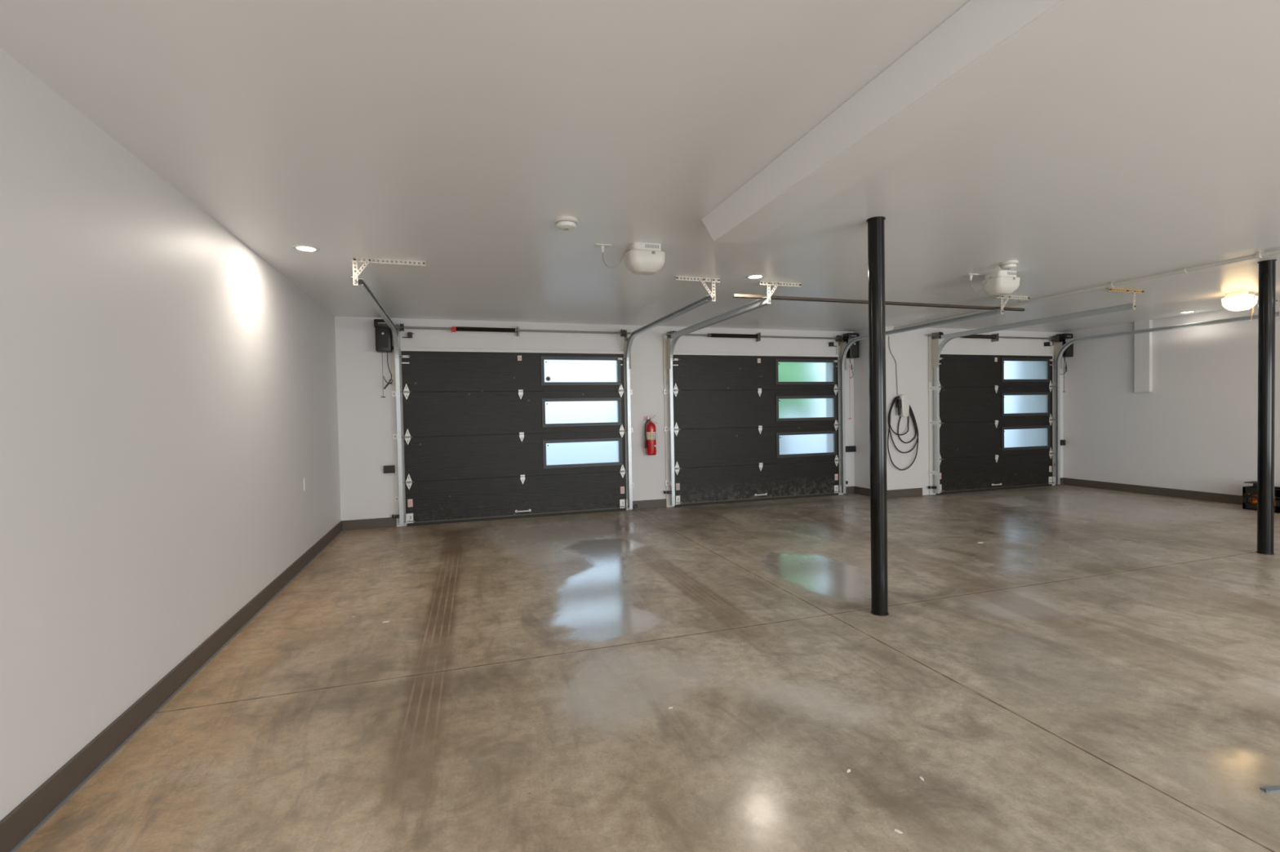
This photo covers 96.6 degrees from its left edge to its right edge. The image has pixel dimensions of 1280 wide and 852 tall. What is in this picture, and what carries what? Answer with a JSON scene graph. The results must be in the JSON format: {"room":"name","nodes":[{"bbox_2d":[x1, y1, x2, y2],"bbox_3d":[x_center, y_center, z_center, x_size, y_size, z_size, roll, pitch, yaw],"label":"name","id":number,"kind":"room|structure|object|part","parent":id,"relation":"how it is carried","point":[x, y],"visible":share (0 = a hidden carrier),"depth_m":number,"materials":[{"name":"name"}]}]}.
{"room":"garage","nodes":[
{"label":"garage","id":0,"kind":"room"},
{"bbox_2d":[0,47,341,821],"bbox_3d":[-1.994,0.063,1.507,0.150,2.540,11.475,-1,1,-18],"label":"wall","id":1,"kind":"structure","parent":0,"point":[168,394],"depth_m":2.43,"materials":[{"name":"white paint"}]},
{"bbox_2d":[0,520,342,851],"bbox_3d":[-1.871,1.274,1.487,0.014,0.116,11.125,-1,1,-18],"label":"baseboard","id":2,"kind":"structure","parent":1,"relation":"attached to","point":[26,816],"depth_m":2.37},
{"bbox_2d":[303,477,306,491],"bbox_3d":[-3.083,0.537,5.248,0.008,0.115,0.070,-1,1,-18],"label":"wall outlet","id":3,"kind":"object","parent":1,"relation":"attached to","point":[304,479],"visible":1,"depth_m":5.23,"materials":[{"name":"white plastic"}]},
{"bbox_2d":[334,316,854,525],"bbox_3d":[-0.139,-0.118,7.954,7.285,2.540,0.200,-1,1,-18],"label":"wall","id":4,"kind":"structure","parent":0,"point":[366,432],"depth_m":7.30,"materials":[{"name":"white paint"}]},
{"bbox_2d":[342,517,396,530],"bbox_3d":[-3.259,1.178,6.874,0.594,0.116,0.014,-1,1,-18],"label":"baseboard","id":5,"kind":"structure","parent":4,"relation":"attached to","point":[348,525],"depth_m":6.87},
{"bbox_2d":[351,276,404,525],"bbox_3d":[-2.540,0.025,5.628,0.100,2.390,2.743,-1,1,-18],"label":"door track","id":6,"kind":"object","parent":4,"relation":"attached to","point":[363,287],"visible":1,"depth_m":6.84,"materials":[{"name":"metal"}]},
{"bbox_2d":[391,514,399,518],"bbox_3d":[-2.962,1.095,6.907,0.082,0.040,0.082,-1,1,-18],"label":"sensor","id":7,"kind":"object","parent":6,"relation":"attached to","point":[397,516],"visible":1,"depth_m":6.88,"materials":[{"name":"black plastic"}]},
{"bbox_2d":[373,319,395,397],"bbox_3d":[-3.031,-0.802,6.803,0.231,0.924,0.167,-1,1,-18],"label":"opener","id":8,"kind":"object","parent":4,"relation":"attached to","point":[384,344],"visible":0.92,"depth_m":6.72,"materials":[{"name":"black plastic"}]},
{"bbox_2d":[383,465,395,473],"bbox_3d":[-3.040,0.525,6.913,0.126,0.092,0.049,-1,1,-18],"label":"box","id":9,"kind":"object","parent":4,"relation":"attached to","point":[387,468],"visible":1,"depth_m":6.90,"materials":[{"name":"black plastic"}]},
{"bbox_2d":[392,331,406,526],"bbox_3d":[-2.942,0.038,6.952,0.111,2.380,0.022,-1,1,-18],"label":"trim","id":10,"kind":"structure","parent":4,"relation":"attached to","point":[398,338],"depth_m":6.94,"materials":[{"name":"silver metal"}]},
{"bbox_2d":[402,332,413,337],"bbox_3d":[-2.825,-1.106,6.943,0.130,0.067,0.068,-1,1,-18],"label":"bracket","id":11,"kind":"object","parent":4,"relation":"attached to","point":[409,334],"visible":1,"depth_m":6.92,"materials":[{"name":"black plastic"}]},
{"bbox_2d":[400,347,624,354],"bbox_3d":[-1.566,-0.964,7.355,2.822,0.037,0.052,-1,1,-18],"label":"trim","id":12,"kind":"structure","parent":4,"relation":"attached to","point":[402,349],"depth_m":7.29,"materials":[{"name":"white metal"}]},
{"bbox_2d":[395,323,631,503],"bbox_3d":[-1.491,-0.093,7.340,3.009,2.370,0.157,-1,1,-18],"label":"shaft","id":13,"kind":"object","parent":4,"relation":"attached to","point":[624,333],"visible":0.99,"depth_m":7.17,"materials":[{"name":"metal"}]},
{"bbox_3d":[-1.577,-1.216,7.307,0.048,0.120,0.139,-1,1,-6],"label":"anchor plate","id":14,"kind":"part","parent":13,"relation":"part of","materials":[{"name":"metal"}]},
{"bbox_3d":[-0.184,-1.230,7.736,0.032,0.145,0.112,-1,1,-12],"label":"bearing plate","id":15,"kind":"part","parent":13,"relation":"part of","materials":[{"name":"metal"}]},
{"bbox_2d":[399,351,629,526],"bbox_3d":[-1.538,0.126,7.356,2.878,2.134,0.092,-1,1,-18],"label":"door","id":16,"kind":"structure","parent":4,"relation":"in","point":[488,436],"depth_m":7.32,"materials":[{"name":"black metal"}]},
{"bbox_3d":[-1.561,-0.695,7.361,2.802,0.492,0.042,-1,1,-18],"label":"panel","id":17,"kind":"part","parent":16,"relation":"part of","materials":[{"name":"black metal"}]},
{"bbox_3d":[-1.551,-0.174,7.373,2.802,0.550,0.042,-1,1,-18],"label":"panel","id":18,"kind":"part","parent":16,"relation":"part of","materials":[{"name":"black metal"}]},
{"bbox_3d":[-1.541,0.375,7.386,2.802,0.550,0.042,-1,1,-18],"label":"panel","id":19,"kind":"part","parent":16,"relation":"part of","materials":[{"name":"black metal"}]},
{"bbox_3d":[-1.531,0.905,7.397,2.802,0.510,0.042,-1,1,-18],"label":"panel","id":20,"kind":"part","parent":16,"relation":"part of","materials":[{"name":"black metal"}]},
{"bbox_3d":[-1.508,1.100,7.365,0.204,0.034,0.039,-1,1,-18],"label":"grab handle","id":21,"kind":"part","parent":16,"relation":"part of","materials":[{"name":"metal"}]},
{"bbox_2d":[622,336,632,510],"bbox_3d":[-0.174,-0.034,7.828,0.089,2.380,0.022,-1,1,-18],"label":"trim","id":22,"kind":"structure","parent":4,"relation":"attached to","point":[624,343],"depth_m":7.81,"materials":[{"name":"silver metal"}]},
{"bbox_2d":[632,498,666,509],"bbox_3d":[0.144,1.089,7.951,0.527,0.116,0.014,-1,1,-18],"label":"baseboard","id":23,"kind":"object","parent":4,"relation":"attached to","point":[651,504],"visible":0.76,"depth_m":7.94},
{"bbox_2d":[644,414,657,455],"bbox_3d":[0.156,0.124,7.853,0.148,0.550,0.155,-1,1,23],"label":"fire extinguisher","id":24,"kind":"object","parent":4,"relation":"attached to","point":[650,429],"visible":1,"depth_m":7.80,"materials":[{"name":"red metal"}]},
{"bbox_2d":[662,337,674,506],"bbox_3d":[0.402,-0.049,8.010,0.111,2.380,0.022,-1,1,-18],"label":"trim","id":25,"kind":"structure","parent":4,"relation":"attached to","point":[665,386],"depth_m":8.00,"materials":[{"name":"silver metal"}]},
{"bbox_2d":[625,295,711,509],"bbox_3d":[0.268,-0.048,6.517,0.100,2.390,2.743,-1,1,-18],"label":"door track","id":26,"kind":"object","parent":4,"relation":"attached to","point":[706,299],"visible":0.91,"depth_m":7.71,"materials":[{"name":"metal"}]},
{"bbox_2d":[662,297,770,506],"bbox_3d":[0.803,-0.062,6.686,0.100,2.390,2.743,-1,1,-18],"label":"door track","id":27,"kind":"object","parent":4,"relation":"attached to","point":[668,349],"visible":1,"depth_m":7.89,"materials":[{"name":"metal"}]},
{"bbox_2d":[663,490,671,493],"bbox_3d":[0.382,0.928,7.964,0.082,0.040,0.082,-1,1,-18],"label":"sensor","id":28,"kind":"object","parent":27,"relation":"attached to","point":[664,491],"visible":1,"depth_m":7.96,"materials":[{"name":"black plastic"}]},
{"bbox_2d":[666,330,843,485],"bbox_3d":[1.757,-0.178,8.368,2.887,2.370,0.151,-1,1,-18],"label":"shaft","id":29,"kind":"object","parent":4,"relation":"attached to","point":[757,336],"visible":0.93,"depth_m":8.26,"materials":[{"name":"metal"}]},
{"bbox_3d":[0.417,-1.246,7.926,0.032,0.145,0.112,-2,1,-23],"label":"bearing plate","id":30,"kind":"part","parent":29,"relation":"part of","materials":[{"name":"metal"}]},
{"bbox_3d":[1.725,-1.302,8.352,0.048,0.120,0.139,-1,1,-6],"label":"anchor plate","id":31,"kind":"part","parent":29,"relation":"part of","materials":[{"name":"metal"}]},
{"bbox_2d":[673,351,838,357],"bbox_3d":[1.744,-1.050,8.403,2.752,0.037,0.052,-1,1,-18],"label":"trim","id":32,"kind":"structure","parent":4,"relation":"attached to","point":[674,353],"depth_m":8.36,"materials":[{"name":"white metal"}]},
{"bbox_2d":[672,355,842,506],"bbox_3d":[1.772,0.039,8.404,2.808,2.134,0.092,-1,1,-18],"label":"door","id":33,"kind":"structure","parent":4,"relation":"in","point":[746,428],"depth_m":8.38,"materials":[{"name":"black metal"}]},
{"bbox_3d":[1.749,-0.781,8.409,2.732,0.492,0.042,-1,1,-18],"label":"panel","id":34,"kind":"part","parent":33,"relation":"part of","materials":[{"name":"black metal"}]},
{"bbox_3d":[1.759,-0.261,8.421,2.732,0.550,0.042,-1,1,-18],"label":"panel","id":35,"kind":"part","parent":33,"relation":"part of","materials":[{"name":"black metal"}]},
{"bbox_3d":[1.769,0.289,8.433,2.732,0.550,0.042,-1,1,-18],"label":"panel","id":36,"kind":"part","parent":33,"relation":"part of","materials":[{"name":"black metal"}]},
{"bbox_3d":[1.779,0.819,8.445,2.732,0.510,0.042,-1,1,-18],"label":"panel","id":37,"kind":"part","parent":33,"relation":"part of","materials":[{"name":"black metal"}]},
{"bbox_2d":[828,342,836,346],"bbox_3d":[2.960,-1.257,8.774,0.130,0.067,0.068,-1,1,-18],"label":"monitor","id":38,"kind":"object","parent":4,"relation":"attached to","point":[830,344],"visible":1,"depth_m":8.74,"materials":[{"name":"black plastic"}]},
{"bbox_2d":[835,342,843,494],"bbox_3d":[3.103,-0.120,8.865,0.089,2.380,0.022,-1,1,-18],"label":"trim","id":39,"kind":"structure","parent":4,"relation":"attached to","point":[837,348],"depth_m":8.85,"materials":[{"name":"silver metal"}]},
{"bbox_2d":[843,486,854,494],"bbox_3d":[3.280,1.008,8.944,0.198,0.116,0.014,-1,1,-18],"label":"baseboard","id":40,"kind":"structure","parent":4,"relation":"attached to","point":[849,490],"depth_m":8.94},
{"bbox_2d":[845,445,855,452],"bbox_3d":[3.293,0.360,8.918,0.170,0.092,0.049,-1,1,-18],"label":"box","id":41,"kind":"object","parent":4,"relation":"attached to","point":[851,448],"visible":0.88,"depth_m":8.90,"materials":[{"name":"black plastic"}]},
{"bbox_2d":[842,333,859,418],"bbox_3d":[3.246,-0.768,8.793,0.244,1.319,0.167,-1,1,-18],"label":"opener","id":42,"kind":"object","parent":4,"relation":"attached to","point":[853,352],"visible":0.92,"depth_m":8.73,"materials":[{"name":"black plastic"}]},
{"bbox_2d":[840,308,1000,493],"bbox_3d":[3.544,-0.133,7.554,0.100,2.390,2.743,-1,1,-18],"label":"door track","id":43,"kind":"object","parent":4,"relation":"attached to","point":[844,347],"visible":0.9,"depth_m":8.71,"materials":[{"name":"metal"}]},
{"bbox_2d":[733,293,1024,311],"bbox_3d":[2.586,-1.259,5.849,3.600,0.030,0.028,-1,1,-18],"label":"bar","id":44,"kind":"object","parent":43,"relation":"attached to","point":[735,295],"visible":1,"depth_m":5.73,"materials":[{"name":"metal"}]},
{"bbox_2d":[0,0,1279,332],"bbox_3d":[3.284,-1.395,3.155,11.278,0.100,11.475,-1,1,-18],"label":"ceiling","id":45,"kind":"structure","parent":0,"point":[453,136],"depth_m":2.59,"materials":[{"name":"white paint"}]},
{"bbox_2d":[292,244,319,252],"bbox_3d":[-2.361,-1.254,4.031,0.170,0.006,0.170,-1,1,-18],"label":"recessed light","id":46,"kind":"object","parent":45,"relation":"in","point":[305,248],"visible":1,"depth_m":4.02,"materials":[{"name":"white plastic"}]},
{"bbox_2d":[352,257,426,285],"bbox_3d":[-1.912,-1.170,4.361,0.516,0.214,0.053,-1,1,-18],"label":"hanger","id":47,"kind":"object","parent":45,"relation":"hanging from","point":[355,260],"visible":1,"depth_m":4.30,"materials":[{"name":"silver metal"}]},
{"bbox_2d":[554,216,577,231],"bbox_3d":[-0.458,-1.253,3.548,0.146,0.059,0.146,-1,1,-18],"label":"smoke detector","id":48,"kind":"object","parent":45,"relation":"attached to","point":[563,223],"visible":1,"depth_m":3.50,"materials":[{"name":"plastic"}]},
{"bbox_3d":[-0.458,-1.272,3.548,0.146,0.022,0.146,-1,1,-18],"label":"plate","id":49,"kind":"part","parent":48,"relation":"part of","materials":[{"name":"plastic"}]},
{"bbox_2d":[594,244,611,253],"bbox_3d":[-0.269,-1.274,4.101,0.110,0.050,0.072,-1,1,-18],"label":"outlet","id":50,"kind":"object","parent":45,"relation":"attached to","point":[602,246],"visible":1,"depth_m":4.09,"materials":[{"name":"white plastic"}]},
{"bbox_3d":[-0.270,-1.296,4.100,0.110,0.006,0.072,-1,1,-18],"label":"plate","id":51,"kind":"part","parent":50,"relation":"part of","materials":[{"name":"white plastic"}]},
{"bbox_2d":[602,242,665,275],"bbox_3d":[-0.046,-1.205,4.113,0.437,0.196,0.214,-1,1,-18],"label":"ceiling lamp","id":52,"kind":"object","parent":45,"relation":"attached to","point":[641,258],"visible":1,"depth_m":4.06,"materials":[{"name":"white plastic"}]},
{"bbox_3d":[-0.124,-1.217,4.098,0.289,0.151,0.062,-1,1,11],"label":"power cord","id":53,"kind":"part","parent":52,"relation":"part of","materials":[{"name":"white plastic"}]},
{"bbox_2d":[623,248,665,275],"bbox_3d":[0.033,-1.180,4.140,0.270,0.141,0.212,-1,1,-18],"label":"diffuser","id":54,"kind":"object","parent":52,"relation":"attached to","point":[638,261],"depth_m":4.06,"materials":[{"name":"plastic"}]},
{"bbox_2d":[645,244,658,248],"bbox_3d":[0.086,-1.282,4.066,0.101,0.025,0.002,-1,1,-18],"label":"vent","id":55,"kind":"object","parent":52,"relation":"attached to","point":[647,246],"depth_m":4.07,"materials":[{"name":"white plastic"}]},
{"bbox_2d":[674,275,719,301],"bbox_3d":[0.521,-1.232,5.131,0.430,0.210,0.053,-1,1,-18],"label":"hanger","id":56,"kind":"object","parent":45,"relation":"hanging from","point":[700,279],"visible":1,"depth_m":5.14,"materials":[{"name":"silver metal"}]},
{"bbox_2d":[746,274,764,279],"bbox_3d":[1.038,-1.343,5.130,0.170,0.006,0.170,-1,1,-18],"label":"recessed light","id":57,"kind":"object","parent":45,"relation":"in","point":[753,276],"visible":1,"depth_m":5.11,"materials":[{"name":"white plastic"}]},
{"bbox_2d":[758,280,801,303],"bbox_3d":[1.327,-1.255,5.386,0.440,0.214,0.053,-1,1,-18],"label":"hanger","id":58,"kind":"object","parent":45,"relation":"hanging from","point":[768,283],"visible":1,"depth_m":5.34,"materials":[{"name":"silver metal"}]},
{"bbox_2d":[702,0,1163,244],"bbox_3d":[1.552,-1.154,0.325,0.255,0.188,6.918,-1,1,-18],"label":"ceiling beam","id":59,"kind":"structure","parent":45,"relation":"attached to","point":[985,50],"depth_m":1.95,"materials":[{"name":"white paint"}]},
{"bbox_2d":[963,273,978,280],"bbox_3d":[3.032,-1.361,5.226,0.110,0.050,0.072,-1,1,-18],"label":"outlet","id":60,"kind":"object","parent":45,"relation":"attached to","point":[970,275],"visible":1,"depth_m":5.22,"materials":[{"name":"white plastic"}]},
{"bbox_3d":[3.031,-1.383,5.226,0.110,0.006,0.072,-1,1,-18],"label":"plate","id":61,"kind":"part","parent":60,"relation":"part of","materials":[{"name":"white plastic"}]},
{"bbox_2d":[970,270,1020,295],"bbox_3d":[3.234,-1.291,5.174,0.360,0.196,0.227,-1,1,-18],"label":"ceiling lamp","id":62,"kind":"object","parent":45,"relation":"attached to","point":[1001,282],"visible":1,"depth_m":5.11,"materials":[{"name":"white plastic"}]},
{"bbox_3d":[3.107,-1.301,5.189,0.172,0.117,0.012,0,1,26],"label":"power cord","id":63,"kind":"part","parent":62,"relation":"part of","materials":[{"name":"white plastic"}]},
{"bbox_2d":[981,275,1020,295],"bbox_3d":[3.279,-1.265,5.183,0.270,0.141,0.212,-1,1,-18],"label":"diffuser","id":64,"kind":"object","parent":62,"relation":"attached to","point":[991,285],"depth_m":5.11,"materials":[{"name":"plastic"}]},
{"bbox_2d":[999,260,1017,270],"bbox_3d":[3.104,-1.349,4.801,0.139,0.059,0.139,-1,1,-18],"label":"smoke detector","id":65,"kind":"object","parent":45,"relation":"attached to","point":[1010,264],"visible":1,"depth_m":4.76,"materials":[{"name":"plastic"}]},
{"bbox_3d":[3.103,-1.367,4.801,0.139,0.022,0.139,-1,1,-18],"label":"plate","id":66,"kind":"part","parent":65,"relation":"part of","materials":[{"name":"plastic"}]},
{"bbox_2d":[995,295,1030,314],"bbox_3d":[4.086,-1.327,6.259,0.470,0.214,0.053,-1,1,-18],"label":"hanger","id":67,"kind":"object","parent":45,"relation":"hanging from","point":[1002,297],"visible":0.96,"depth_m":6.21,"materials":[{"name":"silver metal"}]},
{"bbox_2d":[893,248,1279,329],"bbox_3d":[5.379,-1.361,3.436,0.089,0.058,10.543,-1,1,-18],"label":"conduit","id":68,"kind":"object","parent":45,"relation":"attached to","point":[1258,255],"visible":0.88,"depth_m":5.48,"materials":[{"name":"plastic"}]},
{"bbox_2d":[1105,288,1144,309],"bbox_3d":[5.118,-1.339,6.014,0.510,0.210,0.053,-1,1,-18],"label":"hanger","id":69,"kind":"object","parent":45,"relation":"hanging from","point":[1135,291],"visible":1,"depth_m":6.03,"materials":[{"name":"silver metal"}]},
{"bbox_2d":[1178,311,1195,313],"bbox_3d":[7.293,-1.517,7.595,0.170,0.006,0.170,-1,1,-18],"label":"recessed light","id":70,"kind":"object","parent":45,"relation":"in","point":[1186,312],"visible":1,"depth_m":7.59,"materials":[{"name":"white plastic"}]},
{"bbox_2d":[1221,290,1257,322],"bbox_3d":[6.636,-1.308,6.308,0.270,0.340,0.214,-1,1,-18],"label":"ceiling lamp","id":71,"kind":"object","parent":45,"relation":"attached to","point":[1240,300],"visible":1,"depth_m":6.24,"materials":[{"name":"white plastic"}]},
{"bbox_2d":[1221,295,1257,311],"bbox_3d":[6.635,-1.354,6.308,0.270,0.141,0.212,-1,1,-18],"label":"diffuser","id":72,"kind":"object","parent":71,"relation":"attached to","point":[1232,303],"depth_m":6.24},
{"bbox_2d":[1275,299,1279,313],"bbox_3d":[7.510,-1.401,6.771,0.370,0.210,0.053,-1,1,-18],"label":"hanger","id":73,"kind":"object","parent":45,"relation":"hanging from","point":[1277,300],"visible":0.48,"depth_m":6.78,"materials":[{"name":"silver metal"}]},
{"bbox_2d":[15,484,1279,851],"bbox_3d":[3.333,1.194,3.216,11.280,0.001,11.480,-1,1,-18],"label":"floor","id":74,"kind":"structure","parent":0,"point":[1100,672],"depth_m":2.69,"materials":[{"name":"concrete"}]},
{"bbox_2d":[866,216,888,616],"bbox_3d":[1.532,-0.053,3.673,0.112,2.540,0.112,-1,1,-18],"label":"support post","id":75,"kind":"object","parent":74,"relation":"on","point":[876,228],"visible":1,"depth_m":3.63,"materials":[{"name":"black metal"}]},
{"bbox_3d":[1.508,-1.319,3.644,0.112,0.006,0.112,-1,1,-18],"label":"cap plate","id":76,"kind":"part","parent":75,"relation":"part of","materials":[{"name":"black metal"}]},
{"bbox_2d":[1242,485,1279,513],"bbox_3d":[7.686,0.890,6.967,0.330,0.275,0.330,-1,1,-18],"label":"crate","id":77,"kind":"object","parent":74,"relation":"on","point":[1247,491],"visible":0.56,"depth_m":7.00,"materials":[{"name":"black plastic"}]},
{"bbox_2d":[1249,494,1275,506],"bbox_3d":[7.640,0.907,6.963,0.212,0.203,0.272,-1,1,-18],"label":"extension cord","id":78,"kind":"object","parent":77,"relation":"in","point":[1254,500],"visible":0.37,"depth_m":6.99,"materials":[{"name":"orange plastic"}]},
{"bbox_2d":[1256,259,1276,555],"bbox_3d":[5.440,-0.155,4.952,0.112,2.540,0.112,-1,1,-18],"label":"support post","id":79,"kind":"object","parent":74,"relation":"on","point":[1267,268],"visible":1,"depth_m":4.92,"materials":[{"name":"black metal"}]},
{"bbox_2d":[1260,785,1279,792],"bbox_3d":[2.306,1.239,1.964,0.360,0.006,0.020,-1,1,-6],"label":"metal strip","id":80,"kind":"object","parent":74,"relation":"on","point":[1271,788],"visible":1,"depth_m":1.95,"materials":[{"name":"grey metal"}]},
{"bbox_2d":[853,326,1062,495],"bbox_3d":[5.181,-0.249,9.331,3.693,2.540,0.784,-1,1,-18],"label":"wall","id":81,"kind":"structure","parent":0,"point":[909,349],"depth_m":8.64,"materials":[{"name":"white paint"}]},
{"bbox_2d":[854,486,870,496],"bbox_3d":[3.469,1.010,8.697,0.014,0.116,0.570,-1,1,-18],"label":"baseboard","id":82,"kind":"structure","parent":81,"relation":"attached to","point":[860,491],"depth_m":8.79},
{"bbox_2d":[887,336,918,471],"bbox_3d":[3.908,-0.337,8.456,0.582,1.999,0.111,-1,1,-18],"label":"charger","id":83,"kind":"object","parent":81,"relation":"attached to","point":[904,408],"visible":1,"depth_m":8.42,"materials":[{"name":"black plastic"}]},
{"bbox_2d":[886,488,922,497],"bbox_3d":[3.916,1.005,8.533,0.767,0.116,0.014,-1,1,-18],"label":"baseboard","id":84,"kind":"structure","parent":81,"relation":"attached to","point":[914,491],"depth_m":8.54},
{"bbox_2d":[928,338,935,494],"bbox_3d":[4.442,-0.141,8.676,0.111,2.380,0.022,-1,1,-18],"label":"trim","id":85,"kind":"structure","parent":81,"relation":"attached to","point":[931,393],"depth_m":8.67,"materials":[{"name":"silver metal"}]},
{"bbox_2d":[928,332,1058,435],"bbox_3d":[5.593,-0.264,8.970,2.645,2.370,0.151,-1,1,-18],"label":"shaft","id":86,"kind":"object","parent":81,"relation":"attached to","point":[994,337],"visible":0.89,"depth_m":8.92,"materials":[{"name":"metal"}]},
{"bbox_3d":[4.457,-1.337,8.592,0.032,0.145,0.112,-2,1,-23],"label":"bearing plate","id":87,"kind":"part","parent":86,"relation":"part of","materials":[{"name":"metal"}]},
{"bbox_3d":[5.571,-1.389,8.957,0.048,0.120,0.139,-1,1,-6],"label":"anchor plate","id":88,"kind":"part","parent":86,"relation":"part of","materials":[{"name":"metal"}]},
{"bbox_2d":[936,354,1055,494],"bbox_3d":[5.652,-0.048,9.019,2.472,2.134,0.092,-1,1,-18],"label":"door","id":89,"kind":"structure","parent":81,"relation":"attached to","point":[996,420],"depth_m":9.01,"materials":[{"name":"black metal"}]},
{"bbox_3d":[5.629,-0.869,9.024,2.396,0.492,0.042,-1,1,-18],"label":"panel","id":90,"kind":"part","parent":89,"relation":"part of","materials":[{"name":"black metal"}]},
{"bbox_3d":[5.639,-0.348,9.036,2.396,0.550,0.042,-1,1,-18],"label":"panel","id":91,"kind":"part","parent":89,"relation":"part of","materials":[{"name":"black metal"}]},
{"bbox_3d":[5.649,0.202,9.049,2.396,0.550,0.042,-1,1,-18],"label":"panel","id":92,"kind":"part","parent":89,"relation":"part of","materials":[{"name":"black metal"}]},
{"bbox_3d":[5.660,0.732,9.061,2.396,0.510,0.042,-1,1,-18],"label":"panel","id":93,"kind":"part","parent":89,"relation":"part of","materials":[{"name":"black metal"}]},
{"bbox_2d":[940,351,1053,356],"bbox_3d":[5.624,-1.138,9.018,2.416,0.037,0.052,-1,1,-18],"label":"trim","id":94,"kind":"structure","parent":81,"relation":"attached to","point":[941,353],"depth_m":8.99,"materials":[{"name":"white metal"}]},
{"bbox_2d":[928,302,1133,493],"bbox_3d":[4.838,-0.154,7.369,0.100,2.390,2.709,-1,1,-18],"label":"door track","id":95,"kind":"object","parent":81,"relation":"attached to","point":[935,349],"visible":0.94,"depth_m":8.42,"materials":[{"name":"metal"}]},
{"bbox_2d":[928,485,936,488],"bbox_3d":[4.424,0.931,8.633,0.082,0.040,0.082,-1,1,-18],"label":"sensor","id":96,"kind":"object","parent":95,"relation":"attached to","point":[929,487],"visible":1,"depth_m":8.63,"materials":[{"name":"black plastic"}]},
{"bbox_2d":[1044,342,1052,346],"bbox_3d":[6.680,-1.340,9.339,0.130,0.067,0.068,-1,1,-18],"label":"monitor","id":97,"kind":"object","parent":81,"relation":"attached to","point":[1046,344],"visible":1,"depth_m":9.31,"materials":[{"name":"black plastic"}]},
{"bbox_2d":[1049,341,1055,485],"bbox_3d":[6.823,-0.203,9.430,0.089,2.380,0.022,-1,1,-18],"label":"trim","id":98,"kind":"structure","parent":81,"relation":"attached to","point":[1051,348],"depth_m":9.42,"materials":[{"name":"silver metal"}]},
{"bbox_2d":[1060,440,1065,445],"bbox_3d":[7.003,0.277,9.480,0.145,0.092,0.049,-1,1,-18],"label":"box","id":99,"kind":"object","parent":81,"relation":"attached to","point":[1062,442],"visible":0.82,"depth_m":9.46,"materials":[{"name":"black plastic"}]},
{"bbox_2d":[1056,333,1073,391],"bbox_3d":[6.958,-1.034,9.352,0.237,0.954,0.167,-1,1,-18],"label":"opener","id":100,"kind":"object","parent":81,"relation":"attached to","point":[1068,352],"visible":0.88,"depth_m":9.29,"materials":[{"name":"black plastic"}]},
{"bbox_3d":[6.932,-0.853,9.318,0.007,0.570,0.005,-1,1,-18],"label":"pull cord","id":101,"kind":"part","parent":100,"relation":"part of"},
{"bbox_2d":[1053,311,1279,484],"bbox_3d":[7.261,-0.217,8.136,0.100,2.390,2.709,-1,1,-18],"label":"door track","id":102,"kind":"object","parent":81,"relation":"attached to","point":[1059,348],"visible":0.97,"depth_m":9.24,"materials":[{"name":"metal"}]},
{"bbox_2d":[1062,302,1279,495],"bbox_3d":[8.612,-0.213,4.863,0.150,2.540,11.475,-1,1,-18],"label":"wall","id":103,"kind":"structure","parent":0,"point":[1196,429],"depth_m":8.04,"materials":[{"name":"white paint"}]},
{"bbox_2d":[1133,320,1152,392],"bbox_3d":[7.380,-1.019,8.357,0.070,1.040,0.195,-1,1,-18],"label":"trim","id":104,"kind":"structure","parent":103,"relation":"attached to","point":[1143,341],"depth_m":8.33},
{"bbox_2d":[1062,477,1250,505],"bbox_3d":[8.667,1.006,4.516,0.014,0.116,10.541,-1,1,-18],"label":"baseboard","id":105,"kind":"structure","parent":103,"relation":"attached to","point":[1199,495],"depth_m":8.22,"materials":[{"name":"brown wood"}]}
]}

